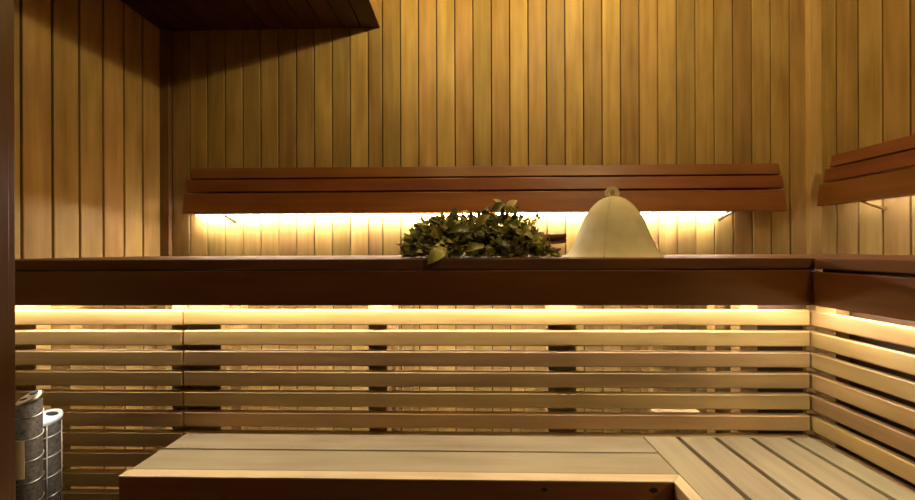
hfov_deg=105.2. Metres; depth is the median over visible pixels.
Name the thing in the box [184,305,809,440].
screen
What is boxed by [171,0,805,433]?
wall
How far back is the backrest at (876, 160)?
1.24 m
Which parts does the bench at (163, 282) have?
leg, leg, leg, leg, leg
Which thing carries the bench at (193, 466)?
on the floor
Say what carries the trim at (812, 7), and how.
attached to the wall at (439, 82)
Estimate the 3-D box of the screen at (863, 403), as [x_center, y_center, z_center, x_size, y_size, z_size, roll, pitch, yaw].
[0.939,0.537,0.575,0.063,0.800,0.688,0,0,1]
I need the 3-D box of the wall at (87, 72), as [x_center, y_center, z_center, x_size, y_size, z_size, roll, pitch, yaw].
[-1.347,-0.255,0.918,0.050,2.440,1.380,0,0,1]
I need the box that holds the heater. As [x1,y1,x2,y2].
[15,389,63,499]
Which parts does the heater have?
plate, lid, lid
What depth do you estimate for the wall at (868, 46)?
1.31 m
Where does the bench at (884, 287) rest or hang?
on the floor
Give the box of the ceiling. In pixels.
[120,0,379,30]
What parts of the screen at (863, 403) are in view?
backing panel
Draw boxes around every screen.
[15,306,189,499]
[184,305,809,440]
[807,306,914,493]
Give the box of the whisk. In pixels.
[396,199,566,263]
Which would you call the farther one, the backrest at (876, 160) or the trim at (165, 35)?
the trim at (165, 35)
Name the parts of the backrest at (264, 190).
rail, rail, rail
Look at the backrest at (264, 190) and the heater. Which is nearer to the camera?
the heater
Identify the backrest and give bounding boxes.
[182,164,786,222]
[817,134,914,209]
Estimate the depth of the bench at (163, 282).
0.87 m
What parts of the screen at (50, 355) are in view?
post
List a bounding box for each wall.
[14,0,159,488]
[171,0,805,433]
[821,0,914,254]
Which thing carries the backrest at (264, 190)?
attached to the wall at (439, 82)
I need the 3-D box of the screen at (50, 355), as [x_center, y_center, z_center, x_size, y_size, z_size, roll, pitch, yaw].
[-1.023,0.521,1.017,0.580,0.845,0.150,0,0,1]
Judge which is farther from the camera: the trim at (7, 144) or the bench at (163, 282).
the bench at (163, 282)
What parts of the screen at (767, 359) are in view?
post, post, cross rail, post, backing panel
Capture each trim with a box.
[0,0,15,499]
[159,29,172,255]
[805,0,821,253]
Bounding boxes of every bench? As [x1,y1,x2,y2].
[15,254,914,449]
[118,434,914,499]
[814,258,914,321]
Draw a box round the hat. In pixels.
[564,186,663,257]
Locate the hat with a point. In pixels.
(613, 226)
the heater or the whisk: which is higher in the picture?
the whisk
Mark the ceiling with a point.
(172, 15)
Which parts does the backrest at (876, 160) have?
rail, rail, rail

